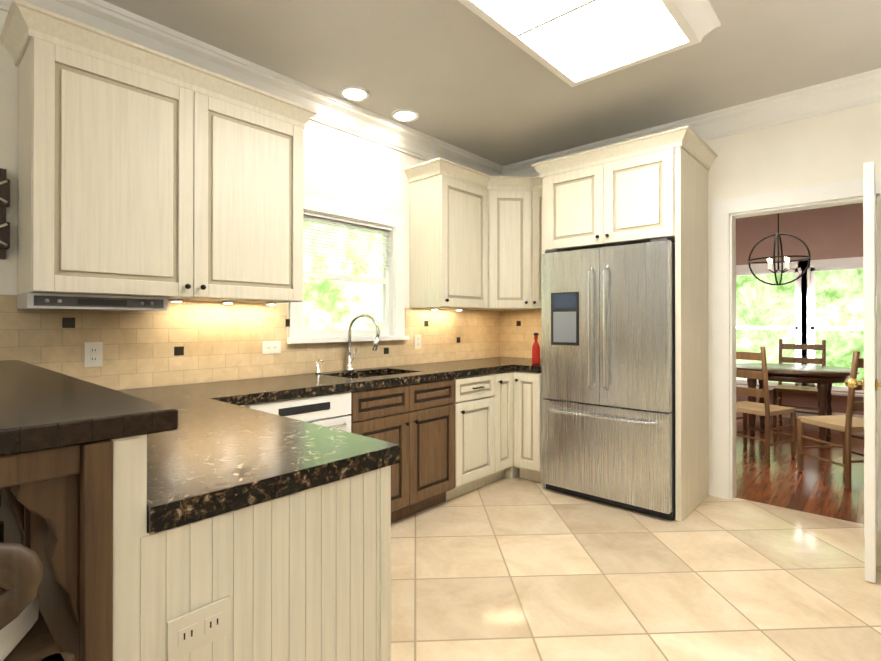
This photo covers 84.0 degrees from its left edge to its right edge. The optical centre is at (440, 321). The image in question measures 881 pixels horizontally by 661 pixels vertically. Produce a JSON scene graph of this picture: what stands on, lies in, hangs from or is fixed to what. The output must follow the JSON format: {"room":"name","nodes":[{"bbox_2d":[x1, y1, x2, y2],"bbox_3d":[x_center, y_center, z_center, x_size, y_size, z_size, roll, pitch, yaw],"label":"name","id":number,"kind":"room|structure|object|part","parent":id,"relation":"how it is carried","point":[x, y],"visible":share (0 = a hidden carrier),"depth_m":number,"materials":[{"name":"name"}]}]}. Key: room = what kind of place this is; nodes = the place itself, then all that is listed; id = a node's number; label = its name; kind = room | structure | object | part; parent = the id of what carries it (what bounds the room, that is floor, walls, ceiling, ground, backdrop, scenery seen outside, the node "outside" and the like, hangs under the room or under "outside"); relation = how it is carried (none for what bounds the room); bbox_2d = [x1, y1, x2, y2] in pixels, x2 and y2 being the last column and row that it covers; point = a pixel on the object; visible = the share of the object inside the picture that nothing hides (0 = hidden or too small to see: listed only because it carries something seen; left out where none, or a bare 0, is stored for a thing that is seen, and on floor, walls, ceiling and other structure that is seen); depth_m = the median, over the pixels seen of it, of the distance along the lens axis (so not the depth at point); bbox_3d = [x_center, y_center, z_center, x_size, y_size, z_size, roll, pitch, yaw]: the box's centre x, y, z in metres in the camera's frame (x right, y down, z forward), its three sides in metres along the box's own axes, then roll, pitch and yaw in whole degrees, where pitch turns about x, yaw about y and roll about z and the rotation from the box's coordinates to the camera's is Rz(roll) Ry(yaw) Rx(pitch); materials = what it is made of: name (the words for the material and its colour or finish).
{"room":"kitchen","nodes":[
{"label":"kitchen","id":0,"kind":"room"},
{"bbox_2d":[0,10,492,389],"bbox_3d":[-1.657,-0.113,2.413,0.120,2.740,6.800,0,0,42],"label":"wall","id":1,"kind":"structure","parent":0,"point":[340,166],"depth_m":3.33,"materials":[{"name":"beige paint"}]},
{"bbox_2d":[0,168,9,259],"bbox_3d":[-1.890,-0.454,2.021,0.058,0.380,0.165,0,0,42],"label":"wall decor","id":2,"kind":"object","parent":1,"relation":"attached to","point":[4,204],"visible":0.98,"depth_m":2.06,"materials":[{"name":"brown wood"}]},
{"bbox_2d":[12,4,307,302],"bbox_3d":[-1.305,-0.658,2.451,0.345,1.090,1.196,0,0,42],"label":"upper cabinet","id":3,"kind":"object","parent":1,"relation":"attached to","point":[143,171],"depth_m":2.19,"materials":[{"name":"beige wood"}]},
{"bbox_2d":[17,292,167,310],"bbox_3d":[-1.545,-0.082,2.197,0.276,0.061,0.510,0,0,42],"label":"under-cabinet radio","id":4,"kind":"object","parent":3,"relation":"attached to","point":[44,301],"visible":1,"depth_m":2.08,"materials":[{"name":"silver metal"}]},
{"bbox_2d":[170,299,183,301],"bbox_3d":[-1.327,-0.104,2.465,0.058,0.014,0.058,0,0,27],"label":"puck light","id":5,"kind":"object","parent":3,"relation":"attached to","point":[172,300],"depth_m":2.44,"materials":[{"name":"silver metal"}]},
{"bbox_2d":[222,301,233,303],"bbox_3d":[-1.153,-0.104,2.658,0.058,0.014,0.058,0,0,27],"label":"puck light","id":6,"kind":"object","parent":3,"relation":"attached to","point":[224,302],"depth_m":2.64,"materials":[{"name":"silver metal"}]},
{"bbox_2d":[265,302,275,304],"bbox_3d":[-0.985,-0.103,2.843,0.058,0.014,0.058,0,0,27],"label":"puck light","id":7,"kind":"object","parent":3,"relation":"attached to","point":[268,303],"depth_m":2.82,"materials":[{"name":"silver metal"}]},
{"bbox_2d":[0,295,499,389],"bbox_3d":[-0.981,0.115,3.061,0.011,0.449,4.670,0,0,42],"label":"backsplash","id":8,"kind":"structure","parent":1,"relation":"attached to","point":[184,342],"depth_m":2.70,"materials":[{"name":"tile"}]},
{"bbox_2d":[84,342,102,366],"bbox_3d":[-1.642,0.157,2.317,0.008,0.116,0.072,0,0,42],"label":"outlet","id":9,"kind":"object","parent":8,"relation":"attached to","point":[93,354],"visible":1,"depth_m":2.31,"materials":[{"name":"beige plastic"}]},
{"bbox_2d":[262,341,280,353],"bbox_3d":[-1.032,0.159,2.993,0.008,0.076,0.120,0,0,42],"label":"outlet","id":10,"kind":"object","parent":8,"relation":"attached to","point":[270,347],"visible":1,"depth_m":2.99,"materials":[{"name":"beige plastic"}]},
{"bbox_2d":[414,334,420,348],"bbox_3d":[-0.181,0.163,3.935,0.008,0.116,0.072,0,0,42],"label":"outlet","id":11,"kind":"object","parent":8,"relation":"attached to","point":[417,341],"visible":1,"depth_m":3.93,"materials":[{"name":"beige plastic"}]},
{"bbox_2d":[0,0,503,175],"bbox_3d":[-1.570,-1.406,2.338,0.116,0.155,6.560,0,0,42],"label":"crown molding","id":12,"kind":"structure","parent":1,"relation":"attached to","point":[332,111],"depth_m":2.89,"materials":[{"name":"white paint"}]},
{"bbox_2d":[287,195,409,343],"bbox_3d":[-0.651,-0.336,3.486,0.175,0.955,1.030,0,0,42],"label":"window","id":13,"kind":"structure","parent":1,"relation":"in","point":[395,223],"depth_m":3.56,"materials":[{"name":"white paint"}]},
{"bbox_3d":[-0.664,-0.303,3.497,0.070,0.828,0.796,0,0,42],"label":"kitchen window sash","id":14,"kind":"part","parent":13,"relation":"part of","materials":[{"name":"white"}]},
{"bbox_2d":[409,175,487,308],"bbox_3d":[0.087,-0.602,3.963,0.382,0.990,0.577,0,0,42],"label":"upper cabinet","id":15,"kind":"object","parent":1,"relation":"attached to","point":[448,242],"visible":1,"depth_m":3.80,"materials":[{"name":"beige wood"}]},
{"bbox_2d":[404,157,541,190],"bbox_3d":[0.311,-1.148,3.912,0.785,0.100,0.922,0,0,42],"label":"crown molding","id":16,"kind":"structure","parent":15,"relation":"on","point":[438,166],"depth_m":3.87,"materials":[{"name":"beige wood"}]},
{"bbox_2d":[462,190,540,310],"bbox_3d":[0.587,-0.600,4.352,0.602,0.990,0.665,0,0,42],"label":"upper cabinet","id":17,"kind":"object","parent":1,"relation":"attached to","point":[509,250],"visible":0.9,"depth_m":4.08,"materials":[{"name":"beige wood"}]},
{"bbox_2d":[103,0,880,165],"bbox_3d":[0.520,-1.530,0.450,5.990,0.080,6.800,0,0,42],"label":"ceiling","id":18,"kind":"structure","parent":0,"point":[457,73],"depth_m":2.80,"materials":[{"name":"taupe paint"}]},
{"bbox_2d":[339,86,369,101],"bbox_3d":[-0.556,-1.474,3.175,0.200,0.011,0.200,0,0,42],"label":"recessed light","id":19,"kind":"object","parent":18,"relation":"in","point":[354,93],"visible":0.96,"depth_m":3.17,"materials":[{"name":"white paint"}]},
{"bbox_2d":[391,109,418,121],"bbox_3d":[-0.254,-1.472,3.508,0.200,0.011,0.200,0,0,42],"label":"recessed light","id":20,"kind":"object","parent":18,"relation":"in","point":[404,115],"visible":0.96,"depth_m":3.51,"materials":[{"name":"white paint"}]},
{"bbox_2d":[458,0,720,86],"bbox_3d":[0.596,-1.433,2.174,0.840,0.099,1.450,0,0,42],"label":"flush-mount light fixture","id":21,"kind":"object","parent":18,"relation":"attached to","point":[572,43],"visible":0.98,"depth_m":2.33,"materials":[{"name":"white paint"}]},
{"bbox_2d":[391,476,880,660],"bbox_3d":[0.500,1.280,0.417,5.990,0.060,6.740,0,0,42],"label":"floor","id":22,"kind":"structure","parent":0,"point":[518,568],"depth_m":2.35,"materials":[{"name":"tile"}]},
{"bbox_2d":[0,521,3,542],"bbox_3d":[-1.451,0.608,1.207,0.482,1.289,0.515,0,0,42],"label":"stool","id":23,"kind":"object","parent":22,"relation":"on","point":[1,531],"visible":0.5,"depth_m":1.24,"materials":[{"name":"brown wood"}]},
{"bbox_2d":[0,493,73,660],"bbox_3d":[-0.894,0.606,0.704,0.482,1.289,0.515,0,0,42],"label":"stool","id":24,"kind":"object","parent":22,"relation":"on","point":[25,634],"visible":1,"depth_m":0.72,"materials":[{"name":"brown wood"}]},
{"bbox_2d":[0,473,79,660],"bbox_3d":[-1.231,0.729,1.448,1.778,1.049,0.095,0,0,42],"label":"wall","id":25,"kind":"structure","parent":22,"relation":"on","point":[62,625],"depth_m":1.07,"materials":[{"name":"brown wood"}]},
{"bbox_2d":[2,486,23,532],"bbox_3d":[-1.073,0.387,1.193,0.070,0.267,0.082,0,0,42],"label":"corbel","id":26,"kind":"object","parent":25,"relation":"attached to","point":[15,503],"visible":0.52,"depth_m":1.19,"materials":[{"name":"brown wood"}]},
{"bbox_2d":[0,445,80,487],"bbox_3d":[-1.359,0.228,1.292,1.785,0.049,0.309,0,0,42],"label":"apron","id":27,"kind":"object","parent":25,"relation":"attached to","point":[24,468],"visible":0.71,"depth_m":0.77,"materials":[{"name":"brown wood"}]},
{"bbox_2d":[10,474,78,625],"bbox_3d":[-0.667,0.386,0.825,0.070,0.267,0.082,0,0,42],"label":"corbel","id":28,"kind":"object","parent":25,"relation":"attached to","point":[54,502],"visible":0.77,"depth_m":0.82,"materials":[{"name":"brown wood"}]},
{"bbox_2d":[0,360,177,455],"bbox_3d":[-1.312,0.183,1.338,1.808,0.040,0.470,0,0,42],"label":"countertop","id":29,"kind":"structure","parent":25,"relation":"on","point":[41,408],"depth_m":0.89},
{"bbox_2d":[80,440,112,660],"bbox_3d":[-0.578,0.727,0.822,0.029,1.049,0.041,0,0,42],"label":"end post","id":30,"kind":"object","parent":22,"relation":"on","point":[96,558],"visible":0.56,"depth_m":0.81,"materials":[{"name":"brown wood"}]},
{"bbox_2d":[246,392,350,432],"bbox_3d":[-0.895,0.823,2.679,0.639,0.871,0.596,0,0,42],"label":"built-in dishwasher","id":31,"kind":"object","parent":22,"relation":"on","point":[333,411],"visible":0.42,"depth_m":2.56,"materials":[{"name":"white metal"}]},
{"bbox_2d":[348,378,454,522],"bbox_3d":[-0.399,0.824,3.234,0.632,0.872,0.888,0,0,42],"label":"base cabinet","id":32,"kind":"object","parent":22,"relation":"on","point":[415,422],"visible":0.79,"depth_m":3.09,"materials":[{"name":"brown wood"}]},
{"bbox_2d":[446,373,494,500],"bbox_3d":[0.054,0.826,3.735,0.632,0.872,0.458,0,0,42],"label":"base cabinet","id":33,"kind":"object","parent":22,"relation":"on","point":[474,403],"visible":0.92,"depth_m":3.54,"materials":[{"name":"beige wood"}]},
{"bbox_2d":[485,371,513,484],"bbox_3d":[0.295,0.827,4.001,0.632,0.872,0.258,0,0,42],"label":"base cabinet","id":34,"kind":"object","parent":22,"relation":"on","point":[504,420],"visible":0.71,"depth_m":3.82,"materials":[{"name":"beige wood"}]},
{"bbox_2d":[505,371,519,478],"bbox_3d":[0.580,0.829,4.361,0.575,0.872,0.653,0,0,42],"label":"base cabinet","id":35,"kind":"object","parent":22,"relation":"on","point":[513,471],"visible":0.07,"depth_m":3.95,"materials":[{"name":"beige wood"}]},
{"bbox_2d":[514,371,541,482],"bbox_3d":[0.884,0.827,4.046,0.248,0.872,0.712,0,0,42],"label":"base cabinet","id":36,"kind":"object","parent":22,"relation":"on","point":[527,428],"visible":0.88,"depth_m":3.81,"materials":[{"name":"beige wood"}]},
{"bbox_2d":[541,238,675,520],"bbox_3d":[1.285,0.369,3.567,0.906,1.785,0.718,0,0,42],"label":"fridge","id":37,"kind":"object","parent":22,"relation":"on","point":[608,374],"visible":0.98,"depth_m":3.28,"materials":[{"name":"silver metal"}]},
{"bbox_2d":[531,125,717,521],"bbox_3d":[1.344,0.031,3.631,1.114,2.461,0.717,0,0,42],"label":"tall cabinet","id":38,"kind":"object","parent":22,"relation":"on","point":[644,189],"visible":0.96,"depth_m":3.30,"materials":[{"name":"beige wood"}]},
{"bbox_3d":[-0.775,0.818,1.527,1.207,0.872,0.630,0,0,42],"label":"base cabinet","id":39,"kind":"object","parent":22,"relation":"on","visible":0},
{"bbox_2d":[173,385,192,392],"bbox_3d":[-1.243,0.361,2.347,0.300,0.048,0.002,0,0,42],"label":"countertop","id":40,"kind":"structure","parent":39,"relation":"on","point":[174,386],"depth_m":2.50,"materials":[{"name":"black stone"}]},
{"bbox_2d":[167,596,230,660],"bbox_3d":[-0.459,0.587,0.936,0.009,0.072,0.116,0,0,42],"label":"outlet","id":41,"kind":"object","parent":39,"relation":"attached to","point":[189,632],"visible":1,"depth_m":0.93,"materials":[{"name":"cream plastic"}]},
{"bbox_2d":[112,434,390,660],"bbox_3d":[-0.353,0.728,1.073,0.025,1.049,0.632,0,0,42],"label":"peninsula end panel","id":42,"kind":"object","parent":39,"relation":"attached to","point":[304,575],"visible":0.94,"depth_m":1.04,"materials":[{"name":"paint"}]},
{"bbox_2d":[147,393,399,534],"bbox_3d":[-0.757,0.358,1.498,1.200,0.048,0.608,0,0,42],"label":"countertop","id":43,"kind":"structure","parent":39,"relation":"on","point":[220,449],"depth_m":1.20,"materials":[{"name":"black stone"}]},
{"bbox_2d":[117,357,540,402],"bbox_3d":[-0.407,0.364,3.234,0.608,0.048,3.655,0,0,42],"label":"countertop","id":44,"kind":"structure","parent":39,"relation":"on","point":[277,388],"depth_m":2.80,"materials":[{"name":"black stone"}]},
{"bbox_2d":[315,359,322,373],"bbox_3d":[-0.786,0.294,3.174,0.070,0.093,0.040,0,0,42],"label":"soap pump","id":45,"kind":"object","parent":44,"relation":"on","point":[317,371],"visible":1,"depth_m":3.17,"materials":[{"name":"silver metal"}]},
{"bbox_2d":[345,314,379,370],"bbox_3d":[-0.535,0.144,3.325,0.251,0.394,0.120,0,0,42],"label":"gooseneck faucet","id":46,"kind":"object","parent":44,"relation":"on","point":[349,356],"visible":0.98,"depth_m":3.34,"materials":[{"name":"silver metal"}]},
{"bbox_2d":[513,361,540,372],"bbox_3d":[0.891,0.367,4.043,0.234,0.048,0.715,0,0,42],"label":"countertop","id":47,"kind":"structure","parent":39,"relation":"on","point":[527,366],"depth_m":3.83,"materials":[{"name":"black stone"}]},
{"bbox_2d":[532,333,539,363],"bbox_3d":[0.771,0.217,3.950,0.064,0.252,0.066,0,0,42],"label":"bottle","id":48,"kind":"object","parent":47,"relation":"on","point":[536,353],"visible":1,"depth_m":3.93,"materials":[{"name":"red glass"}]},
{"bbox_2d":[500,101,880,477],"bbox_3d":[2.804,-0.111,2.883,5.870,2.740,0.120,0,0,42],"label":"wall","id":49,"kind":"structure","parent":0,"point":[836,146],"depth_m":3.25,"materials":[{"name":"beige paint"}]},
{"bbox_2d":[501,310,540,358],"bbox_3d":[0.902,0.120,4.511,0.842,0.449,0.011,0,0,42],"label":"backsplash","id":50,"kind":"structure","parent":49,"relation":"attached to","point":[519,328],"depth_m":4.64,"materials":[{"name":"tile"}]},
{"bbox_2d":[532,189,541,308],"bbox_3d":[0.978,-0.601,4.150,0.243,0.990,0.442,0,0,42],"label":"upper cabinet","id":51,"kind":"object","parent":49,"relation":"attached to","point":[536,240],"visible":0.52,"depth_m":4.06,"materials":[{"name":"beige wood"}]},
{"bbox_2d":[504,68,880,176],"bbox_3d":[2.688,-1.404,2.833,5.490,0.155,0.116,0,0,42],"label":"crown molding","id":52,"kind":"structure","parent":49,"relation":"attached to","point":[859,89],"depth_m":3.28,"materials":[{"name":"white paint"}]},
{"bbox_2d":[709,478,712,495],"bbox_3d":[0.520,1.187,0.440,5.750,0.125,6.560,0,0,42],"label":"baseboard","id":53,"kind":"structure","parent":49,"relation":"attached to","point":[710,486],"depth_m":3.54,"materials":[{"name":"white paint"}]},
{"bbox_2d":[712,176,880,499],"bbox_3d":[2.392,0.195,3.257,1.005,2.130,0.164,0,0,42],"label":"door frame","id":54,"kind":"structure","parent":49,"relation":"attached to","point":[723,209],"depth_m":3.48,"materials":[{"name":"white paint"}]},
{"bbox_2d":[729,194,880,530],"bbox_3d":[2.392,0.245,3.257,0.805,2.030,0.128,0,0,42],"label":"lining","id":55,"kind":"object","parent":49,"relation":"attached to","point":[734,216],"visible":0.87,"depth_m":3.46,"materials":[{"name":"white paint"}]},
{"bbox_2d":[844,161,880,582],"bbox_3d":[2.309,0.242,2.626,0.192,2.008,0.768,0,0,42],"label":"door","id":56,"kind":"structure","parent":55,"relation":"attached to","point":[869,383],"depth_m":2.35,"materials":[{"name":"white paint"}]},
{"bbox_2d":[735,412,863,523],"bbox_3d":[3.489,1.297,4.955,5.000,0.060,4.000,0,0,42],"label":"floor","id":57,"kind":"structure","parent":0,"point":[816,486],"depth_m":4.01,"materials":[{"name":"brown wood"}]},
{"bbox_2d":[736,346,795,463],"bbox_3d":[2.959,0.744,4.626,0.532,1.042,0.487,0,0,-28],"label":"dining chair","id":58,"kind":"object","parent":57,"relation":"on","point":[766,409],"visible":0.73,"depth_m":4.46,"materials":[{"name":"medium brown wood"},{"name":"woven rush"}]},
{"bbox_2d":[736,363,859,445],"bbox_3d":[3.829,0.886,5.363,1.160,0.765,1.160,0,0,42],"label":"round dining table","id":59,"kind":"object","parent":57,"relation":"on","point":[824,378],"visible":0.75,"depth_m":5.00,"materials":[{"name":"brown wood"}]},
{"bbox_2d":[772,339,825,425],"bbox_3d":[4.387,0.750,5.981,0.487,1.042,0.532,0,0,42],"label":"dining chair","id":60,"kind":"object","parent":57,"relation":"on","point":[780,388],"visible":0.5,"depth_m":6.06,"materials":[{"name":"medium brown wood"},{"name":"woven rush"}]},
{"bbox_2d":[797,351,863,488],"bbox_3d":[3.275,0.742,3.908,0.487,1.042,0.532,0,0,-8],"label":"dining chair","id":61,"kind":"object","parent":57,"relation":"on","point":[847,424],"visible":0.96,"depth_m":3.79,"materials":[{"name":"brown wood"}]},
{"bbox_2d":[736,203,863,414],"bbox_3d":[4.789,-0.098,6.399,5.000,2.740,0.120,0,0,42],"label":"wall","id":62,"kind":"structure","parent":0,"point":[833,232],"depth_m":6.36,"materials":[{"name":"brown paint"}]},
{"bbox_2d":[736,257,863,396],"bbox_3d":[4.741,0.067,6.375,2.160,1.710,0.140,0,0,42],"label":"window","id":63,"kind":"structure","parent":62,"relation":"in","point":[804,324],"depth_m":6.35,"materials":[{"name":"white paint"}]},
{"bbox_3d":[4.774,0.087,6.412,1.940,1.570,0.040,0,0,42],"label":"dining window sash","id":64,"kind":"part","parent":63,"relation":"part of","materials":[{"name":"white"}]},
{"bbox_2d":[740,409,863,418],"bbox_3d":[4.744,1.210,6.344,5.000,0.125,0.014,0,0,42],"label":"baseboard","id":65,"kind":"structure","parent":62,"relation":"attached to","point":[788,415],"depth_m":6.32,"materials":[{"name":"white paint"}]},
{"bbox_3d":[3.509,-1.513,4.987,5.000,0.080,3.940,0,0,42],"label":"ceiling","id":66,"kind":"structure","parent":0,"visible":0},
{"bbox_2d":[748,213,810,284],"bbox_3d":[3.352,-0.914,4.857,0.516,1.117,0.514,0,0,42],"label":"orb chandelier","id":67,"kind":"object","parent":66,"relation":"hanging from","point":[787,260],"visible":0.94,"depth_m":4.85,"materials":[{"name":"black metal"}]},
{"label":"outside","id":68,"kind":"structure","parent":0,"visible":0},
{"bbox_2d":[303,220,382,329],"bbox_3d":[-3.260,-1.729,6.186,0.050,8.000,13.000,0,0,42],"label":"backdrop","id":69,"kind":"structure","parent":68,"point":[333,305],"depth_m":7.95,"materials":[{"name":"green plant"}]},
{"bbox_2d":[736,269,876,386],"bbox_3d":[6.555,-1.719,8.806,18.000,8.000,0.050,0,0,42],"label":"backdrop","id":70,"kind":"structure","parent":68,"point":[839,297],"depth_m":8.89,"materials":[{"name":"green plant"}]}
]}

